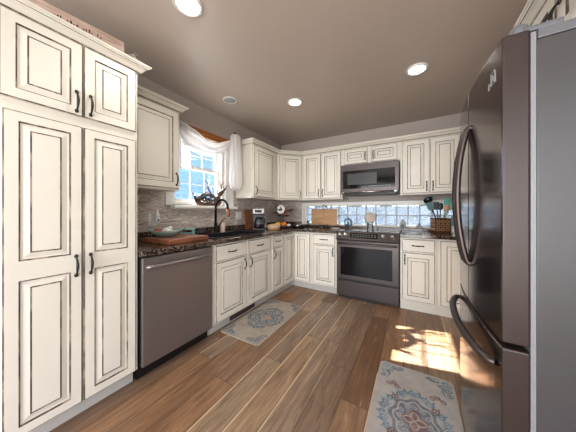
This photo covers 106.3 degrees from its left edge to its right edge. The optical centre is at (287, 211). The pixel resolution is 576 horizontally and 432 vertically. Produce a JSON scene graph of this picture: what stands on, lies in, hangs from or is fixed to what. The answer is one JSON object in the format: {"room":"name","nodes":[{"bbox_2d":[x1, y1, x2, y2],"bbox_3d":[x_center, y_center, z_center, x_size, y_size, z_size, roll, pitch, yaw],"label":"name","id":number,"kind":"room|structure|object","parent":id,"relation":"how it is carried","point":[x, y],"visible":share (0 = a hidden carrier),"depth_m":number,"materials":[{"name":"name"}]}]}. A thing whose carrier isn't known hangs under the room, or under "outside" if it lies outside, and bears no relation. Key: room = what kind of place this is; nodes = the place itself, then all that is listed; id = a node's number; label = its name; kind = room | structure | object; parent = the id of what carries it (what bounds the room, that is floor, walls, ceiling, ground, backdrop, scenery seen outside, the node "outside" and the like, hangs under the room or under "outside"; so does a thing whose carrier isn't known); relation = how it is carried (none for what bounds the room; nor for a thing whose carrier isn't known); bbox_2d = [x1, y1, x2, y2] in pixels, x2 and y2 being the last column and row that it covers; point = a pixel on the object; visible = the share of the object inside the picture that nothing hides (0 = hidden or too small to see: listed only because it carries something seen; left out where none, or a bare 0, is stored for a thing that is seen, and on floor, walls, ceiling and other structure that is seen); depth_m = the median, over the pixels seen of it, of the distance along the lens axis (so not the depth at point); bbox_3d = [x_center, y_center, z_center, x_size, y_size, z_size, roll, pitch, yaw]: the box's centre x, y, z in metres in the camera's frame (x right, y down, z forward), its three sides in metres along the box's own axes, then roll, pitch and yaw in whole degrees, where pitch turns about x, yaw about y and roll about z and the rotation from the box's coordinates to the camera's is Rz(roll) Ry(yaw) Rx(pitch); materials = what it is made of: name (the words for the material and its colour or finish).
{"room":"kitchen","nodes":[
{"label":"kitchen","id":0,"kind":"room"},
{"bbox_2d":[137,76,280,208],"bbox_3d":[-1.763,-0.050,1.599,0.160,2.476,6.520,0,0,30],"label":"wall","id":1,"kind":"structure","parent":0,"point":[197,116],"depth_m":2.69,"materials":[{"name":"beige paint"}]},
{"bbox_2d":[137,85,188,192],"bbox_3d":[-1.253,-0.593,1.937,0.376,0.801,0.554,0,0,30],"label":"upper cabinet","id":2,"kind":"object","parent":1,"relation":"attached to","point":[157,125],"visible":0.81,"depth_m":1.86,"materials":[{"name":"beige paint"}]},
{"bbox_2d":[165,139,237,209],"bbox_3d":[-1.065,-0.507,2.697,0.235,0.970,0.990,0,0,30],"label":"window","id":3,"kind":"structure","parent":1,"relation":"in","point":[218,171],"depth_m":2.94,"materials":[{"name":"white paint"}]},
{"bbox_2d":[188,124,227,142],"bbox_3d":[-1.009,-0.941,2.665,0.020,0.087,0.800,0,0,30],"label":"valance board","id":4,"kind":"object","parent":3,"relation":"attached to","point":[205,134],"visible":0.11,"depth_m":2.71,"materials":[{"name":"orange wood"}]},
{"bbox_2d":[192,178,227,205],"bbox_3d":[-0.964,-0.241,2.727,0.048,0.350,0.588,0,0,30],"label":"metal sculpture","id":5,"kind":"object","parent":3,"relation":"on","point":[199,200],"visible":0.96,"depth_m":2.68,"materials":[{"name":"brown metal"}]},
{"bbox_2d":[137,191,281,231],"bbox_3d":[-0.838,0.011,3.011,0.010,0.445,2.828,0,0,30],"label":"backsplash","id":6,"kind":"structure","parent":1,"relation":"attached to","point":[147,202],"depth_m":2.48,"materials":[{"name":"grey tile"}]},
{"bbox_2d":[149,214,156,225],"bbox_3d":[-1.337,0.083,2.138,0.009,0.120,0.080,0,0,30],"label":"wall outlet","id":7,"kind":"object","parent":6,"relation":"attached to","point":[151,216],"visible":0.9,"depth_m":2.13,"materials":[{"name":"white plastic"}]},
{"bbox_2d":[154,210,159,222],"bbox_3d":[-1.296,0.051,2.143,0.056,0.125,0.044,0,0,30],"label":"air freshener","id":8,"kind":"object","parent":6,"relation":"attached to","point":[156,218],"visible":1,"depth_m":2.13,"materials":[{"name":"white plastic"}]},
{"bbox_2d":[236,212,241,219],"bbox_3d":[-0.723,0.063,3.187,0.010,0.120,0.116,0,0,30],"label":"wall switch","id":9,"kind":"object","parent":6,"relation":"attached to","point":[238,214],"visible":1,"depth_m":3.18,"materials":[{"name":"white plastic"}]},
{"bbox_2d":[236,144,277,199],"bbox_3d":[-0.442,-0.562,3.329,0.371,0.750,0.644,0,0,30],"label":"upper cabinet","id":10,"kind":"object","parent":1,"relation":"attached to","point":[259,164],"visible":0.98,"depth_m":3.10,"materials":[{"name":"beige paint"}]},
{"bbox_2d":[49,285,465,431],"bbox_3d":[-0.209,1.218,0.690,3.760,0.060,6.520,0,0,30],"label":"floor","id":11,"kind":"structure","parent":0,"point":[318,372],"depth_m":1.59,"materials":[{"name":"brown wood"}]},
{"bbox_2d":[0,0,151,431],"bbox_3d":[-1.407,0.095,1.382,0.671,2.185,0.674,0,0,30],"label":"pantry cabinet","id":12,"kind":"object","parent":11,"relation":"on","point":[68,97],"visible":1,"depth_m":1.16,"materials":[{"name":"beige paint"}]},
{"bbox_2d":[28,0,123,51],"bbox_3d":[-1.300,-1.056,1.178,0.061,0.115,0.660,0,0,37],"label":"sign","id":13,"kind":"object","parent":12,"relation":"on","point":[95,32],"visible":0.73,"depth_m":1.26,"materials":[{"name":"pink wood"}]},
{"bbox_2d":[133,246,211,379],"bbox_3d":[-1.090,0.753,1.881,0.656,0.866,0.606,0,0,30],"label":"dishwasher","id":14,"kind":"object","parent":11,"relation":"on","point":[174,289],"visible":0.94,"depth_m":1.66,"materials":[{"name":"grey metal"}]},
{"bbox_2d":[207,236,269,335],"bbox_3d":[-0.713,0.750,2.573,0.666,0.873,0.956,0,0,30],"label":"base cabinet","id":15,"kind":"object","parent":11,"relation":"on","point":[240,269],"visible":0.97,"depth_m":2.32,"materials":[{"name":"beige paint"}]},
{"bbox_2d":[230,302,254,320],"bbox_3d":[-0.513,1.132,2.475,0.011,0.072,0.410,0,0,30],"label":"floor vent","id":16,"kind":"object","parent":15,"relation":"attached to","point":[250,307],"depth_m":2.46,"materials":[{"name":"black metal"}]},
{"bbox_2d":[221,299,302,345],"bbox_3d":[-0.244,1.183,2.402,0.485,0.010,0.900,0,0,30],"label":"kitchen rug","id":17,"kind":"object","parent":11,"relation":"on","point":[256,326],"visible":1,"depth_m":2.29,"materials":[{"name":"fabric"}]},
{"bbox_2d":[267,234,281,299],"bbox_3d":[-0.396,0.750,3.115,0.666,0.873,0.298,0,0,30],"label":"base cabinet","id":18,"kind":"object","parent":11,"relation":"on","point":[275,240],"visible":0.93,"depth_m":2.94,"materials":[{"name":"beige paint"}]},
{"bbox_2d":[279,232,312,292],"bbox_3d":[0.029,0.750,3.591,0.916,0.873,0.948,0,0,30],"label":"base cabinet","id":19,"kind":"object","parent":11,"relation":"on","point":[296,246],"visible":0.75,"depth_m":3.28,"materials":[{"name":"beige paint"}]},
{"bbox_2d":[137,221,343,256],"bbox_3d":[-0.276,0.256,2.677,1.294,0.115,2.814,0,0,30],"label":"countertop","id":20,"kind":"structure","parent":19,"relation":"on","point":[143,249],"depth_m":2.13,"materials":[{"name":"brown stone"}]},
{"bbox_2d":[141,234,207,244],"bbox_3d":[-1.035,0.254,2.002,0.380,0.040,0.410,0,0,25],"label":"cutting board","id":21,"kind":"object","parent":20,"relation":"on","point":[179,238],"visible":0.98,"depth_m":1.87,"materials":[{"name":"brown wood"}]},
{"bbox_2d":[146,228,185,236],"bbox_3d":[-1.131,0.194,2.006,0.363,0.078,0.180,0,0,0],"label":"serving dish","id":22,"kind":"object","parent":21,"relation":"on","point":[174,232],"visible":0.91,"depth_m":1.95,"materials":[{"name":"grey ceramic"}]},
{"bbox_2d":[162,226,172,230],"bbox_3d":[-1.121,0.179,2.006,0.108,0.082,0.070,0,0,30],"label":"folded napkin","id":23,"kind":"object","parent":22,"relation":"in","point":[169,228],"visible":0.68,"depth_m":1.98,"materials":[{"name":"white fabric"}]},
{"bbox_2d":[180,228,195,233],"bbox_3d":[-1.090,0.229,2.343,0.150,0.090,0.070,0,0,-13],"label":"baking dish","id":24,"kind":"object","parent":20,"relation":"on","point":[192,229],"visible":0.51,"depth_m":2.33,"materials":[{"name":"teal ceramic"}]},
{"bbox_2d":[195,228,205,234],"bbox_3d":[-1.021,0.235,2.521,0.080,0.076,0.150,0,0,30],"label":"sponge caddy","id":25,"kind":"object","parent":20,"relation":"on","point":[200,231],"visible":0.92,"depth_m":2.49,"materials":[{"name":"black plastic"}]},
{"bbox_2d":[213,199,229,232],"bbox_3d":[-0.810,0.059,2.669,0.237,0.429,0.122,0,0,30],"label":"faucet","id":26,"kind":"object","parent":20,"relation":"on","point":[219,200],"visible":0.99,"depth_m":2.67,"materials":[{"name":"black metal"}]},
{"bbox_2d":[220,218,225,231],"bbox_3d":[-0.843,0.177,2.801,0.072,0.192,0.068,0,0,-23],"label":"soap dispenser","id":27,"kind":"object","parent":20,"relation":"on","point":[222,225],"visible":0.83,"depth_m":2.77,"materials":[{"name":"beige ceramic"}]},
{"bbox_2d":[202,230,263,238],"bbox_3d":[-0.679,0.372,2.570,0.424,0.214,0.794,0,0,30],"label":"sink","id":28,"kind":"object","parent":20,"relation":"in","point":[220,235],"visible":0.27,"depth_m":2.70,"materials":[{"name":"black"}]},
{"bbox_2d":[244,210,252,229],"bbox_3d":[-0.581,0.123,3.318,0.055,0.298,0.240,0,0,30],"label":"serving board","id":29,"kind":"object","parent":20,"relation":"on","point":[248,216],"visible":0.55,"depth_m":3.27,"materials":[{"name":"brown wood"}]},
{"bbox_2d":[252,208,265,230],"bbox_3d":[-0.421,0.116,3.181,0.196,0.315,0.232,0,0,-5],"label":"coffee maker","id":30,"kind":"object","parent":20,"relation":"on","point":[259,221],"visible":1,"depth_m":3.10,"materials":[{"name":"black plastic"}]},
{"bbox_2d":[267,224,279,229],"bbox_3d":[-0.213,0.229,3.207,0.200,0.089,0.133,0,0,-4],"label":"bread basket","id":31,"kind":"object","parent":20,"relation":"on","point":[271,226],"visible":1,"depth_m":3.15,"materials":[{"name":"beige wicker"}]},
{"bbox_2d":[277,215,290,227],"bbox_3d":[-0.080,0.166,3.662,0.290,0.215,0.290,0,0,30],"label":"tiered tray","id":32,"kind":"object","parent":20,"relation":"on","point":[283,216],"visible":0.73,"depth_m":3.57,"materials":[{"name":"brown"}]},
{"bbox_2d":[272,205,291,214],"bbox_3d":[-0.111,-0.013,3.627,0.330,0.186,0.286,0,0,30],"label":"flower spray","id":33,"kind":"object","parent":32,"relation":"on","point":[280,209],"visible":0.89,"depth_m":3.58,"materials":[{"name":"white plant"}]},
{"bbox_2d":[292,222,306,227],"bbox_3d":[0.218,0.228,3.615,0.317,0.091,0.203,0,0,30],"label":"pan","id":34,"kind":"object","parent":20,"relation":"on","point":[297,224],"visible":1,"depth_m":3.56,"materials":[{"name":"black metal"}]},
{"bbox_2d":[312,232,336,293],"bbox_3d":[0.664,0.750,3.384,0.382,0.873,0.666,0,0,30],"label":"base cabinet","id":35,"kind":"object","parent":11,"relation":"on","point":[324,245],"visible":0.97,"depth_m":3.13,"materials":[{"name":"beige paint"}]},
{"bbox_2d":[336,228,401,306],"bbox_3d":[1.129,0.726,3.011,0.778,0.922,0.604,0,0,30],"label":"range","id":36,"kind":"object","parent":11,"relation":"on","point":[368,261],"visible":1,"depth_m":2.79,"materials":[{"name":"grey metal"}]},
{"bbox_2d":[340,228,401,233],"bbox_3d":[1.151,0.274,3.049,0.778,0.016,0.516,0,0,30],"label":"cooktop","id":37,"kind":"object","parent":36,"relation":"in","point":[346,230],"depth_m":2.92,"materials":[{"name":"black glass"}]},
{"bbox_3d":[1.176,0.195,3.088,0.084,0.144,0.071,0,0,30],"label":"plate stand","id":38,"kind":"object","parent":36,"relation":"on","visible":0},
{"bbox_2d":[364,212,375,222],"bbox_3d":[1.173,0.091,3.083,0.166,0.164,0.026,0,0,30],"label":"decorative plate","id":39,"kind":"object","parent":38,"relation":"on","point":[369,217],"visible":1,"depth_m":3.08,"materials":[{"name":"beige ceramic"}]},
{"bbox_2d":[365,361,463,431],"bbox_3d":[0.711,1.183,1.212,0.460,0.010,0.900,0,0,30],"label":"kitchen rug","id":40,"kind":"object","parent":11,"relation":"on","point":[404,399],"visible":1,"depth_m":1.32,"materials":[{"name":"fabric"}]},
{"bbox_2d":[400,237,436,314],"bbox_3d":[1.676,0.750,2.792,0.370,0.873,0.666,0,0,30],"label":"base cabinet","id":41,"kind":"object","parent":11,"relation":"on","point":[418,256],"visible":0.99,"depth_m":2.54,"materials":[{"name":"beige paint"}]},
{"bbox_2d":[437,239,460,317],"bbox_3d":[2.251,0.750,2.455,0.960,0.873,0.666,0,0,30],"label":"base cabinet","id":42,"kind":"object","parent":11,"relation":"on","point":[448,257],"visible":0.13,"depth_m":2.40,"materials":[{"name":"beige paint"}]},
{"bbox_2d":[400,230,455,239],"bbox_3d":[2.092,0.293,2.555,1.332,0.039,0.653,0,0,30],"label":"countertop","id":43,"kind":"structure","parent":42,"relation":"on","point":[408,234],"depth_m":2.55,"materials":[{"name":"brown stone"}]},
{"bbox_2d":[304,225,429,231],"bbox_3d":[1.516,0.258,3.200,2.979,0.030,0.085,0,0,30],"label":"window ledge","id":44,"kind":"object","parent":43,"relation":"on","point":[329,226],"visible":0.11,"depth_m":3.29,"materials":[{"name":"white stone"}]},
{"bbox_2d":[344,218,351,225],"bbox_3d":[0.976,0.176,3.517,0.129,0.132,0.060,0,0,19],"label":"ornament","id":45,"kind":"object","parent":44,"relation":"on","point":[345,224],"visible":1,"depth_m":3.50,"materials":[{"name":"blue ceramic"}]},
{"bbox_2d":[399,219,405,227],"bbox_3d":[1.659,0.175,3.120,0.084,0.135,0.045,0,0,30],"label":"house figurine","id":46,"kind":"object","parent":44,"relation":"on","point":[402,224],"visible":0.91,"depth_m":3.11,"materials":[{"name":"grey ceramic"}]},
{"bbox_2d":[430,218,450,232],"bbox_3d":[1.951,0.178,2.766,0.180,0.190,0.174,0,0,16],"label":"utensil holder","id":47,"kind":"object","parent":43,"relation":"on","point":[437,225],"visible":1,"depth_m":2.69,"materials":[{"name":"brown wicker"}]},
{"bbox_2d":[423,197,434,213],"bbox_3d":[1.889,0.032,2.843,0.185,0.457,0.085,0,0,42],"label":"ladle","id":48,"kind":"object","parent":47,"relation":"in","point":[427,199],"visible":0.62,"depth_m":2.89,"materials":[{"name":"black plastic"}]},
{"bbox_2d":[425,202,435,217],"bbox_3d":[1.863,0.068,2.752,0.189,0.387,0.013,0,0,28],"label":"spatula","id":49,"kind":"object","parent":47,"relation":"in","point":[429,205],"visible":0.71,"depth_m":2.77,"materials":[{"name":"teal plastic"}]},
{"bbox_2d":[433,202,438,217],"bbox_3d":[1.950,0.068,2.830,0.079,0.384,0.038,0,0,30],"label":"spatula","id":50,"kind":"object","parent":47,"relation":"in","point":[435,204],"visible":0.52,"depth_m":2.84,"materials":[{"name":"black plastic"}]},
{"bbox_2d":[438,203,442,217],"bbox_3d":[1.973,0.076,2.792,0.059,0.367,0.025,0,0,15],"label":"serving spoon","id":51,"kind":"object","parent":47,"relation":"in","point":[440,205],"visible":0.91,"depth_m":2.79,"materials":[{"name":"black plastic"}]},
{"bbox_2d":[443,204,449,217],"bbox_3d":[1.956,0.087,2.709,0.122,0.347,0.021,0,0,35],"label":"spoon","id":52,"kind":"object","parent":47,"relation":"in","point":[446,207],"visible":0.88,"depth_m":2.69,"materials":[{"name":"beige wood"}]},
{"bbox_2d":[443,198,450,214],"bbox_3d":[2.036,0.043,2.782,0.097,0.434,0.033,0,0,9],"label":"spatula","id":53,"kind":"object","parent":47,"relation":"in","point":[446,200],"visible":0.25,"depth_m":2.78,"materials":[{"name":"teal plastic"}]},
{"bbox_2d":[449,16,575,431],"bbox_3d":[1.213,0.297,0.823,0.946,1.780,0.746,0,0,30],"label":"refrigerator","id":54,"kind":"object","parent":11,"relation":"on","point":[514,180],"visible":1,"depth_m":0.68,"materials":[{"name":"grey metal"}]},
{"bbox_2d":[43,0,527,145],"bbox_3d":[-0.209,-1.318,0.690,3.760,0.060,6.520,0,0,30],"label":"ceiling","id":55,"kind":"structure","parent":0,"point":[347,62],"depth_m":1.75,"materials":[{"name":"beige paint"}]},
{"bbox_2d":[172,0,202,17],"bbox_3d":[-0.621,-1.282,1.343,0.176,0.011,0.176,0,0,30],"label":"recessed light","id":56,"kind":"object","parent":55,"relation":"in","point":[189,8],"visible":1,"depth_m":1.36,"materials":[{"name":"white paint"}]},
{"bbox_2d":[223,96,236,103],"bbox_3d":[-0.671,-1.282,2.498,0.164,0.010,0.164,0,0,30],"label":"ceiling speaker","id":57,"kind":"object","parent":55,"relation":"attached to","point":[229,100],"visible":1,"depth_m":2.49,"materials":[{"name":"white plastic"}]},
{"bbox_2d":[224,98,234,102],"bbox_3d":[-0.671,-1.283,2.498,0.123,0.008,0.123,0,0,30],"label":"grille","id":58,"kind":"object","parent":57,"relation":"attached to","point":[227,100],"depth_m":2.49,"materials":[{"name":"grey metal"}]},
{"bbox_2d":[288,98,301,105],"bbox_3d":[0.083,-1.282,2.545,0.176,0.011,0.176,0,0,30],"label":"recessed light","id":59,"kind":"object","parent":55,"relation":"in","point":[294,101],"visible":1,"depth_m":2.54,"materials":[{"name":"white paint"}]},
{"bbox_2d":[406,62,427,75],"bbox_3d":[1.167,-1.282,1.955,0.176,0.011,0.176,0,0,30],"label":"recessed light","id":60,"kind":"object","parent":55,"relation":"in","point":[419,68],"visible":1,"depth_m":1.95,"materials":[{"name":"white paint"}]},
{"bbox_2d":[281,113,460,228],"bbox_3d":[1.397,-0.050,3.435,3.440,2.476,0.160,0,0,30],"label":"wall","id":61,"kind":"structure","parent":0,"point":[450,121],"depth_m":3.32,"materials":[{"name":"beige paint"}]},
{"bbox_2d":[265,154,304,201],"bbox_3d":[-0.016,-0.562,3.811,0.618,0.750,0.614,0,0,30],"label":"upper cabinet","id":62,"kind":"object","parent":61,"relation":"attached to","point":[290,167],"visible":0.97,"depth_m":3.58,"materials":[{"name":"beige paint"}]},
{"bbox_2d":[241,127,459,155],"bbox_3d":[0.778,-0.965,3.135,3.078,0.056,0.853,0,0,9],"label":"trim","id":63,"kind":"structure","parent":62,"relation":"attached to","point":[456,130],"depth_m":3.04,"materials":[{"name":"beige paint"}]},
{"bbox_2d":[282,201,301,221],"bbox_3d":[0.070,0.011,4.112,0.444,0.445,0.010,0,0,30],"label":"backsplash","id":64,"kind":"structure","parent":61,"relation":"attached to","point":[295,215],"depth_m":4.09,"materials":[{"name":"grey tile"}]},
{"bbox_2d":[303,150,347,200],"bbox_3d":[0.604,-0.562,3.590,0.678,0.750,0.371,0,0,30],"label":"upper cabinet","id":65,"kind":"object","parent":61,"relation":"attached to","point":[321,171],"visible":0.98,"depth_m":3.45,"materials":[{"name":"beige paint"}]},
{"bbox_2d":[342,142,399,165],"bbox_3d":[1.237,-0.809,3.220,0.784,0.255,0.371,0,0,30],"label":"upper cabinet","id":66,"kind":"object","parent":61,"relation":"attached to","point":[390,151],"visible":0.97,"depth_m":3.08,"materials":[{"name":"beige paint"}]},
{"bbox_2d":[341,160,399,195],"bbox_3d":[1.220,-0.461,3.193,0.772,0.438,0.434,0,0,30],"label":"microwave","id":67,"kind":"object","parent":66,"relation":"attached to","point":[383,177],"visible":0.97,"depth_m":3.00,"materials":[{"name":"black"}]},
{"bbox_2d":[302,200,452,227],"bbox_3d":[1.327,0.041,3.454,2.390,0.385,0.158,0,0,30],"label":"window","id":68,"kind":"structure","parent":61,"relation":"in","point":[386,213],"depth_m":3.34,"materials":[{"name":"glass"}]},
{"bbox_2d":[400,133,459,196],"bbox_3d":[1.859,-0.577,2.855,0.655,0.720,0.371,0,0,30],"label":"upper cabinet","id":69,"kind":"object","parent":61,"relation":"attached to","point":[426,164],"visible":0.96,"depth_m":2.74,"materials":[{"name":"beige paint"}]},
{"bbox_3d":[1.344,-0.050,-0.219,0.160,2.476,6.520,0,0,30],"label":"wall","id":70,"kind":"structure","parent":0,"visible":0},
{"bbox_2d":[513,0,575,27],"bbox_3d":[1.380,-0.838,0.725,0.728,0.311,0.870,0,0,30],"label":"upper cabinet","id":71,"kind":"object","parent":70,"relation":"attached to","point":[534,12],"visible":0.38,"depth_m":0.96,"materials":[{"name":"beige paint"}]},
{"bbox_3d":[-0.750,-1.050,2.991,0.105,0.068,0.072,0,0,30],"label":"curtain hook","id":72,"kind":"object","parent":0,"visible":0},
{"bbox_2d":[179,119,241,190],"bbox_3d":[-0.913,-0.666,2.646,0.146,0.772,0.941,0,0,32],"label":"curtain","id":73,"kind":"object","parent":72,"relation":"hanging from","point":[189,138],"visible":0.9,"depth_m":2.63,"materials":[{"name":"white fabric"}]},
{"label":"outside","id":74,"kind":"structure","parent":0,"visible":0},
{"bbox_3d":[-0.128,1.638,4.234,80.000,0.100,80.000,0,0,30],"label":"ground","id":75,"kind":"structure","parent":74,"visible":0},
{"bbox_2d":[175,150,214,198],"bbox_3d":[-6.496,-0.662,10.626,5.750,4.500,25.600,0,0,30],"label":"house","id":76,"kind":"structure","parent":75,"relation":"on","point":[197,177],"depth_m":9.66,"materials":[{"name":"blue"}]},
{"bbox_3d":[0.619,0.067,3.718,0.158,0.355,0.069,0,0,30],"label":"easel","id":77,"kind":"object","parent":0,"visible":0},
{"bbox_2d":[311,209,336,224],"bbox_3d":[0.618,0.095,3.717,0.464,0.275,0.027,0,0,30],"label":"cutting board","id":78,"kind":"object","parent":77,"relation":"on","point":[319,216],"visible":1,"depth_m":3.71,"materials":[{"name":"beige wood"}]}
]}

